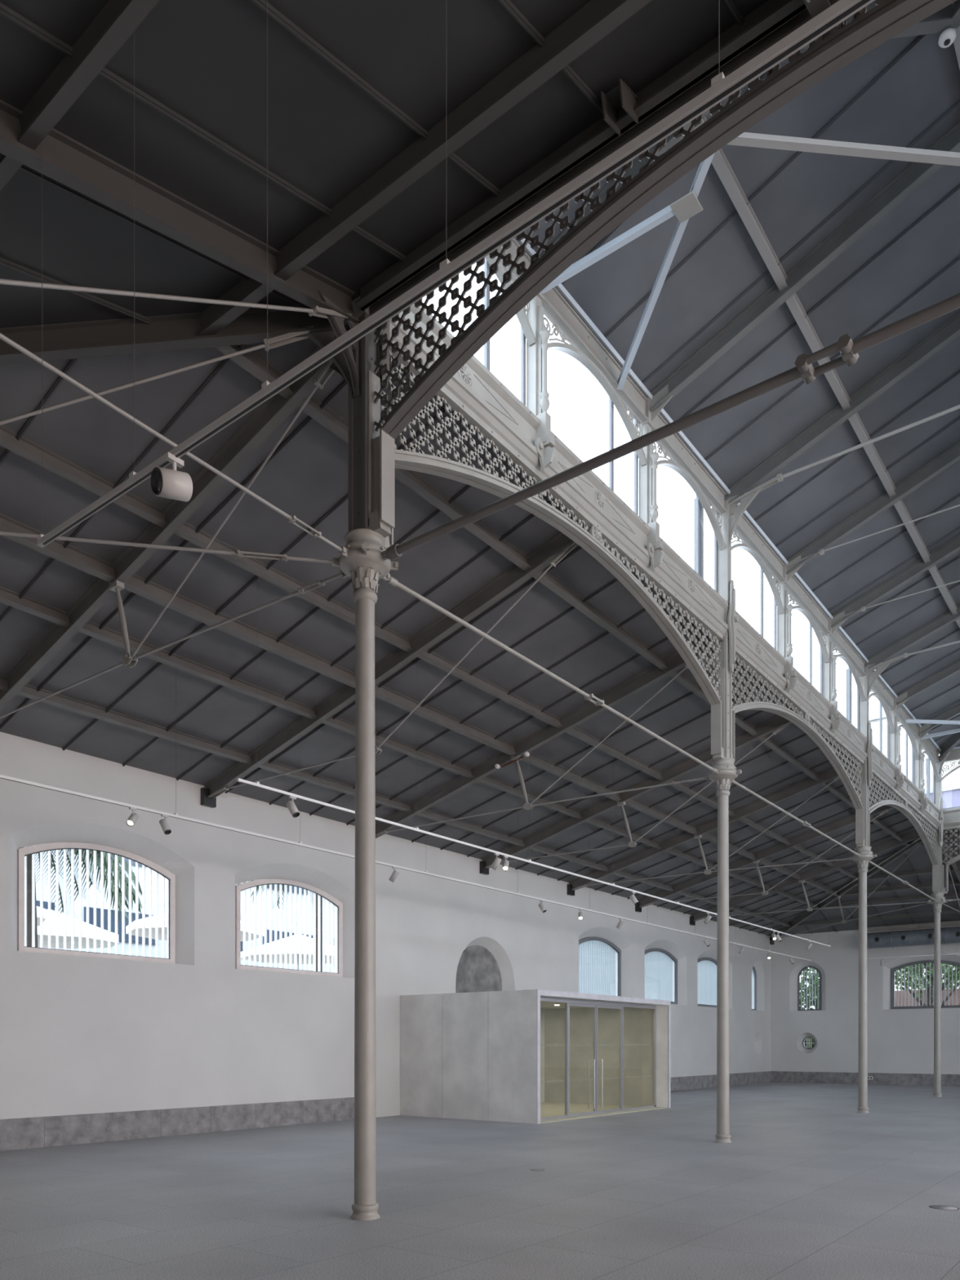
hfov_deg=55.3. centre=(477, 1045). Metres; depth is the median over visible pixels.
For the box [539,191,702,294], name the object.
brace
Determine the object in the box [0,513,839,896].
purlin
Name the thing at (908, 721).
brace
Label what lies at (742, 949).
spotlight
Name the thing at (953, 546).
rafter
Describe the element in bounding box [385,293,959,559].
rod
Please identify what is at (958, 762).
arch
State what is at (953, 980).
tree
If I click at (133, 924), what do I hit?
parasol
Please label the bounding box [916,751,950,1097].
column
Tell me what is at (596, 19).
roof beam
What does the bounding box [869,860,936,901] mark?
rod
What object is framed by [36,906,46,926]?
parasol
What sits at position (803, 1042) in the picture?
window
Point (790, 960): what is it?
spotlight
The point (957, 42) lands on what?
ridge beam
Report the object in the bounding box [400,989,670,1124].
box
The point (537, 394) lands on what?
post
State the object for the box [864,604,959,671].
rafter
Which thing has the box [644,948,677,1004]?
window
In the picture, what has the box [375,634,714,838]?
roof truss
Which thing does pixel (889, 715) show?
arch
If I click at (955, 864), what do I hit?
roof truss
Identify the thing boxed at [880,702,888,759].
window
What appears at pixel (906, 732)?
window
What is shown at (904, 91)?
ceiling
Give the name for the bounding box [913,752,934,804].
window
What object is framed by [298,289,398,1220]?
column
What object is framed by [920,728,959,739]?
brace
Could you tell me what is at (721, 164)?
purlin
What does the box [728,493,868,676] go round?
beam
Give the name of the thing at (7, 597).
purlin
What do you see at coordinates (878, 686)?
beam
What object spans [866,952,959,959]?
track
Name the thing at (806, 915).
roof truss
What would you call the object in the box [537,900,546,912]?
spotlight
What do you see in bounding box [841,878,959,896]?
purlin
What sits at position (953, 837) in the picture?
purlin
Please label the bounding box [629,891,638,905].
spotlight
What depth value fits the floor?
9.33 m
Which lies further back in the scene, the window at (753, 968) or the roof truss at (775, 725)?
the window at (753, 968)
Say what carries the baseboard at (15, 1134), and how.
attached to the wall at (79, 1034)
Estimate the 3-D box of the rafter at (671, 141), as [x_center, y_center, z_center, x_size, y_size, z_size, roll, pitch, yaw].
[1.724,-9.204,9.634,2.778,1.294,0.110,0,0,38]
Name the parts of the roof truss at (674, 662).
tie rod, node plate, tie rod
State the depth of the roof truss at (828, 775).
23.55 m
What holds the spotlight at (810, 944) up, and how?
hanging from the track at (256, 784)
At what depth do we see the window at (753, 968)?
38.24 m
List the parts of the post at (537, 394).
post, gusset plate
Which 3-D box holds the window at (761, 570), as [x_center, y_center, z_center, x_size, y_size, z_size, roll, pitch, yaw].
[4.718,-7.952,15.919,0.040,1.710,2.603,0,0,38]
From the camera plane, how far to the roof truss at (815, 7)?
5.68 m
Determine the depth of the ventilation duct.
34.53 m
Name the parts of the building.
cornice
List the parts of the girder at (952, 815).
lattice panel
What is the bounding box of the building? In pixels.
[868,691,959,991]
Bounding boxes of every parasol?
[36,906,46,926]
[37,909,118,948]
[125,912,264,941]
[240,933,334,969]
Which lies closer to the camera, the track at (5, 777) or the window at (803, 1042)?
the track at (5, 777)
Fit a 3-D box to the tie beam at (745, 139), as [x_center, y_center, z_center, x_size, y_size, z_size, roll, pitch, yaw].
[3.622,-8.599,8.775,2.618,0.116,0.080,0,0,-6]
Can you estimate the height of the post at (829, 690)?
2.460 m
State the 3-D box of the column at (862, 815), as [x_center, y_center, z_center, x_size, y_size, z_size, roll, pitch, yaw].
[8.946,-3.617,21.245,0.590,10.360,1.152,0,0,-29]
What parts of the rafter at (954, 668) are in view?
plate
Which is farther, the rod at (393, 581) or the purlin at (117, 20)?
the rod at (393, 581)
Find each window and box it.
[17,842,175,964]
[235,878,342,977]
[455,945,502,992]
[484,257,525,405]
[578,937,621,996]
[608,396,638,515]
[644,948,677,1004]
[693,495,717,592]
[697,957,716,1007]
[751,966,756,1010]
[760,567,777,650]
[797,965,821,1010]
[802,1036,815,1049]
[808,622,822,694]
[845,666,858,729]
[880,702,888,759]
[890,960,959,1008]
[906,732,913,782]
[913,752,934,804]
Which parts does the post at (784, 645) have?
post, gusset plate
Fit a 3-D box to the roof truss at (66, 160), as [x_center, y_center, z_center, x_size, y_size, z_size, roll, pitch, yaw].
[-3.544,-5.482,5.032,0.260,2.408,8.010,0,0,38]
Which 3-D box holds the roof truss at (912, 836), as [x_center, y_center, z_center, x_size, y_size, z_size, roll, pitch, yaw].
[10.636,-5.482,30.262,8.010,2.408,0.260,0,0,38]
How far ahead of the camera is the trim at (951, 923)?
35.37 m
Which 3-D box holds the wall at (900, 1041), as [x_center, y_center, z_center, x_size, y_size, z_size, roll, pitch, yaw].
[22.367,-1.543,31.625,24.630,6.211,0.500,0,0,38]
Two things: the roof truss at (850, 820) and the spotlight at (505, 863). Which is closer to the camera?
the spotlight at (505, 863)
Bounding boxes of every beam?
[197,0,652,335]
[355,0,806,311]
[497,235,730,514]
[726,132,959,165]
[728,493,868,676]
[867,662,941,762]
[938,746,959,762]
[952,2,959,69]
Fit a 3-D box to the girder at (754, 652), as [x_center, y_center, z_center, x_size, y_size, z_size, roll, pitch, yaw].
[6.463,-6.262,18.013,0.243,1.670,7.970,0,0,38]
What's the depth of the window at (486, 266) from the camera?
10.43 m
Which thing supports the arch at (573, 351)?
attached to the post at (537, 394)
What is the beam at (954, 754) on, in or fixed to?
on the column at (939, 890)
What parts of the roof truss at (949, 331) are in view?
plate, tie rod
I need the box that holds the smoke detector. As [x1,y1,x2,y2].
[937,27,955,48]
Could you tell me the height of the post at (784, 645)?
2.460 m
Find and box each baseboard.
[0,1071,771,1151]
[771,1071,959,1086]
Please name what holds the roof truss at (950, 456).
attached to the beam at (744, 527)
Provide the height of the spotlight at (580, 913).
0.267 m
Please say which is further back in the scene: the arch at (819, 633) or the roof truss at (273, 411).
the arch at (819, 633)
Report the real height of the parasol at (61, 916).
5.410 m
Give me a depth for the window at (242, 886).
18.40 m
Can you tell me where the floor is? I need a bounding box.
[0,1082,959,1279]
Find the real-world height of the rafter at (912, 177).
1.784 m
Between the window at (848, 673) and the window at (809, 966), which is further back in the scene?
the window at (809, 966)
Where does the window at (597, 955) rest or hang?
in the wall at (79, 1034)
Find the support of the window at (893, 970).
in the wall at (900, 1041)
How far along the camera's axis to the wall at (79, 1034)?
17.15 m
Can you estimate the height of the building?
24.160 m
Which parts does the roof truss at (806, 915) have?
tie rod, tie rod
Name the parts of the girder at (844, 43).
plate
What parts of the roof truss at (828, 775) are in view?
tie rod, node plate, tie rod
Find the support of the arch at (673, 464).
attached to the post at (648, 507)
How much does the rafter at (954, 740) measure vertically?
1.667 m
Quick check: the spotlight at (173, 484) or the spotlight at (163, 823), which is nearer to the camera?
the spotlight at (173, 484)
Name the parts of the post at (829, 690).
post, gusset plate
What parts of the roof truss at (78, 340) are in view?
tie rod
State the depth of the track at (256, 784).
15.27 m
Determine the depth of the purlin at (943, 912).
34.98 m
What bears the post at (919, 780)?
on the girder at (883, 770)
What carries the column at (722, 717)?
on the floor
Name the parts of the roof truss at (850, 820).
tie rod, node plate, tie rod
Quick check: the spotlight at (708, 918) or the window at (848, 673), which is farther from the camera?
the spotlight at (708, 918)
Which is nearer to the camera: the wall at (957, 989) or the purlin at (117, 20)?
the purlin at (117, 20)
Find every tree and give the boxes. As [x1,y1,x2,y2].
[18,845,142,947]
[251,880,334,971]
[800,967,819,1009]
[804,1037,815,1048]
[894,961,959,1006]
[894,964,959,999]
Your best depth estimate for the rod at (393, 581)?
10.47 m
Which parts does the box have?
panel, panel, panel, door, handle, frame, handle, door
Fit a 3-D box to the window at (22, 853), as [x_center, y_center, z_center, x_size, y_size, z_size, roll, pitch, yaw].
[-6.261,-2.372,15.149,0.200,1.890,2.740,0,0,38]
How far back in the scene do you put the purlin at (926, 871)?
31.13 m
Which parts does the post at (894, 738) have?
post, gusset plate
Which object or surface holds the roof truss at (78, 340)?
attached to the column at (371, 453)
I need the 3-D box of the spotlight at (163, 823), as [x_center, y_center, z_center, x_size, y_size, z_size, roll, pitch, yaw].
[-4.370,-3.082,12.801,0.196,0.276,0.111,0,0,38]
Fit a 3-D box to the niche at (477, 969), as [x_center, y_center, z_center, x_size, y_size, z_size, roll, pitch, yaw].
[-0.003,-0.492,23.192,0.060,4.070,2.000,0,0,38]
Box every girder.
[369,0,957,439]
[382,303,728,705]
[732,610,867,809]
[869,744,941,865]
[942,807,959,865]
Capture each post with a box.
[526,293,555,472]
[638,383,668,571]
[776,555,800,693]
[822,610,844,732]
[888,691,907,790]
[914,724,930,812]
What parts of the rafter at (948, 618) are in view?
tie rod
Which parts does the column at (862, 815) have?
arch leg, post, joint plate, arch leg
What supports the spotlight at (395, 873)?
hanging from the track at (5, 777)
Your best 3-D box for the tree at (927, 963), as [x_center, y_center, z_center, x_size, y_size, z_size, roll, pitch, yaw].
[19.579,-1.856,39.860,3.394,7.178,3.394,0,0,38]
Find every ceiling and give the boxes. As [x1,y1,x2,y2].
[0,0,959,936]
[516,32,959,748]
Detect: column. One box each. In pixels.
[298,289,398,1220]
[694,488,762,1142]
[845,661,892,1113]
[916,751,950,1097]
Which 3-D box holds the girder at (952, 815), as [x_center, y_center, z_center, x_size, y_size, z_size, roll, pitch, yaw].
[17.140,-6.262,25.235,7.970,1.670,0.243,0,0,38]
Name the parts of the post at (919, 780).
post, gusset plate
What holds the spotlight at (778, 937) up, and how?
hanging from the track at (256, 784)
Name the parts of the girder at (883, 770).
lattice panel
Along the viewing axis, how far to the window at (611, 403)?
12.07 m
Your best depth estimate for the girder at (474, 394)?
10.76 m
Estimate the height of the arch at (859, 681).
0.560 m
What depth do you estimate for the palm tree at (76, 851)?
19.17 m
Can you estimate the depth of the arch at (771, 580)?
16.20 m
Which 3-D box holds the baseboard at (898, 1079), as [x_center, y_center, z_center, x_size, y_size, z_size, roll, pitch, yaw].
[22.007,1.329,31.566,24.126,0.467,0.032,0,0,38]
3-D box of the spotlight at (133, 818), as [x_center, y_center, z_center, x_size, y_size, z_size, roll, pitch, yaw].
[-4.678,-3.087,12.405,0.104,0.267,0.217,0,0,5]
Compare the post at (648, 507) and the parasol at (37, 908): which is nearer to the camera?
the post at (648, 507)
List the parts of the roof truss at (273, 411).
tie rod, node plate, tie rod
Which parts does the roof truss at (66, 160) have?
tie rod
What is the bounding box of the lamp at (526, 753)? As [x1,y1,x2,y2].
[494,751,529,768]
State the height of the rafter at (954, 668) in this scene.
1.784 m
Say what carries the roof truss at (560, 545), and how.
attached to the wall at (79, 1034)
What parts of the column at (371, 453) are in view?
joint plate, arch leg, arch leg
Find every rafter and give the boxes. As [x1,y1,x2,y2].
[539,109,709,257]
[648,121,959,422]
[801,2,954,48]
[831,534,959,634]
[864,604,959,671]
[896,659,959,710]
[920,704,959,737]
[937,732,959,757]
[951,0,959,28]
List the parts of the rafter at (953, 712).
plate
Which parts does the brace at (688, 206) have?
bolt plate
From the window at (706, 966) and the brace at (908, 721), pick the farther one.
the window at (706, 966)
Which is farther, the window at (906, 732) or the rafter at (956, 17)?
the window at (906, 732)
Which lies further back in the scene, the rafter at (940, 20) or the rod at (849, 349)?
the rafter at (940, 20)
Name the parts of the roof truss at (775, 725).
tie rod, node plate, tie rod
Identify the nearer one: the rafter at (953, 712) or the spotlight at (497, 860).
the spotlight at (497, 860)
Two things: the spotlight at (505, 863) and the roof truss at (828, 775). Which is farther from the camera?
the roof truss at (828, 775)
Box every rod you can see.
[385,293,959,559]
[386,575,716,773]
[731,779,860,857]
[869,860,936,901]
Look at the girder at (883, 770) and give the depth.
24.27 m
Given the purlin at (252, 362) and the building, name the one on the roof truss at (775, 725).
the purlin at (252, 362)
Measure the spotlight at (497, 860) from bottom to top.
0.277 m
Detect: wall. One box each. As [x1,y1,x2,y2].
[0,731,770,1119]
[770,925,959,1074]
[894,988,959,1006]
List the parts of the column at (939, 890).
arch leg, post, joint plate, arch leg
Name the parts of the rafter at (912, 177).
plate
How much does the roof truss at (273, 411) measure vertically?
2.408 m
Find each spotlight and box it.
[126,807,138,826]
[150,452,192,502]
[159,813,171,835]
[286,795,299,817]
[388,866,399,882]
[490,853,502,870]
[502,855,508,871]
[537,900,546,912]
[577,908,582,919]
[616,917,623,928]
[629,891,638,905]
[703,912,711,924]
[703,937,710,946]
[738,945,744,954]
[766,951,770,959]
[771,931,776,940]
[775,932,782,942]
[788,956,794,964]
[805,941,812,950]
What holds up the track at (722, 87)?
hanging from the ceiling at (306, 476)
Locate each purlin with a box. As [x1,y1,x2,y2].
[0,0,159,191]
[0,425,858,880]
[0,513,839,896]
[0,586,818,908]
[0,675,791,927]
[201,328,911,847]
[693,117,959,627]
[795,909,959,926]
[824,891,959,907]
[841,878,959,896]
[866,865,959,879]
[915,835,959,847]
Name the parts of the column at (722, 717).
arch leg, post, joint plate, arch leg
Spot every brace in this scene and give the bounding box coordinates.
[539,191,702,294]
[616,152,715,390]
[904,719,959,724]
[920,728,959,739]
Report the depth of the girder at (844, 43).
6.78 m
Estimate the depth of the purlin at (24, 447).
11.84 m
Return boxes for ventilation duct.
[866,926,959,948]
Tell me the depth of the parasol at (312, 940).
30.96 m
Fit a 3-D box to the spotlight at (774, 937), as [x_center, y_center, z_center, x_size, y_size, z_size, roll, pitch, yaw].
[8.345,-3.087,25.817,0.104,0.267,0.217,0,0,5]
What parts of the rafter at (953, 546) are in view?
plate, tie rod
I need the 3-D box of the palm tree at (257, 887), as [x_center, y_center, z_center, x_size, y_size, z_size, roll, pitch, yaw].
[-5.025,-2.444,28.540,4.194,8.344,4.193,0,0,38]
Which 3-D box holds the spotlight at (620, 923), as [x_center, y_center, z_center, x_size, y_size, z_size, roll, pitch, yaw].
[3.596,-3.082,23.195,0.194,0.277,0.105,0,0,16]
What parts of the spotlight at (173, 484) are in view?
stem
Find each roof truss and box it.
[0,99,359,551]
[0,304,345,563]
[0,324,348,718]
[200,519,583,808]
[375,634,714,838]
[479,708,796,875]
[567,760,856,896]
[635,797,900,912]
[689,826,932,925]
[724,312,959,506]
[769,835,929,944]
[786,441,959,581]
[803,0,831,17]
[942,831,959,912]
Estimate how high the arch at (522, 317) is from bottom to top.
0.560 m
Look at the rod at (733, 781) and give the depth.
17.46 m
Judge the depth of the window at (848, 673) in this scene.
20.78 m
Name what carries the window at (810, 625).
on the girder at (754, 652)
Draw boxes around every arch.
[484,253,536,345]
[543,309,647,466]
[653,440,725,551]
[731,529,784,613]
[788,591,829,662]
[831,640,865,702]
[868,687,894,733]
[895,715,919,759]
[920,743,939,782]
[941,760,959,781]
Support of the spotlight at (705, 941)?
hanging from the track at (5, 777)
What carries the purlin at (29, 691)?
on the roof truss at (912, 836)
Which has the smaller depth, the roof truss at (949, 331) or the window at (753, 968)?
the roof truss at (949, 331)
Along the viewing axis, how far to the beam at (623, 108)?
6.57 m
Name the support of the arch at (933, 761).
attached to the post at (919, 780)
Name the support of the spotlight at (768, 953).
hanging from the track at (5, 777)
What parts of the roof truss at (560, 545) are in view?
tie rod, node plate, tie rod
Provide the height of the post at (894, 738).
2.460 m
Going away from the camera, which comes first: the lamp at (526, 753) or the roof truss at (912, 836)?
the lamp at (526, 753)
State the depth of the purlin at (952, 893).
33.35 m
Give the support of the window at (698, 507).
on the girder at (474, 394)
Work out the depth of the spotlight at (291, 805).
11.82 m
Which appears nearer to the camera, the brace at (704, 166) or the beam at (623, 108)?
the beam at (623, 108)
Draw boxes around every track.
[0,671,811,961]
[37,0,874,547]
[236,777,831,946]
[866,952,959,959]
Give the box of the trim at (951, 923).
[866,920,959,932]
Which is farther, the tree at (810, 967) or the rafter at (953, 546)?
the tree at (810, 967)
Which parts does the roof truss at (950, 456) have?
plate, tie rod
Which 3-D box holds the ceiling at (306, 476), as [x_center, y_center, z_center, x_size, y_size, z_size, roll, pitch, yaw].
[9.684,-5.670,15.537,24.930,2.274,41.270,0,0,38]
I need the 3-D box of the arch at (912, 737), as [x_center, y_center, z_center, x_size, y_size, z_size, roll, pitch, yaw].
[11.447,-8.237,24.487,0.085,0.560,2.642,0,0,38]
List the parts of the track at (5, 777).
rail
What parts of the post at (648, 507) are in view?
post, gusset plate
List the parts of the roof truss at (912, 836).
tie rod, tie rod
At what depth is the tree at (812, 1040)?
40.10 m

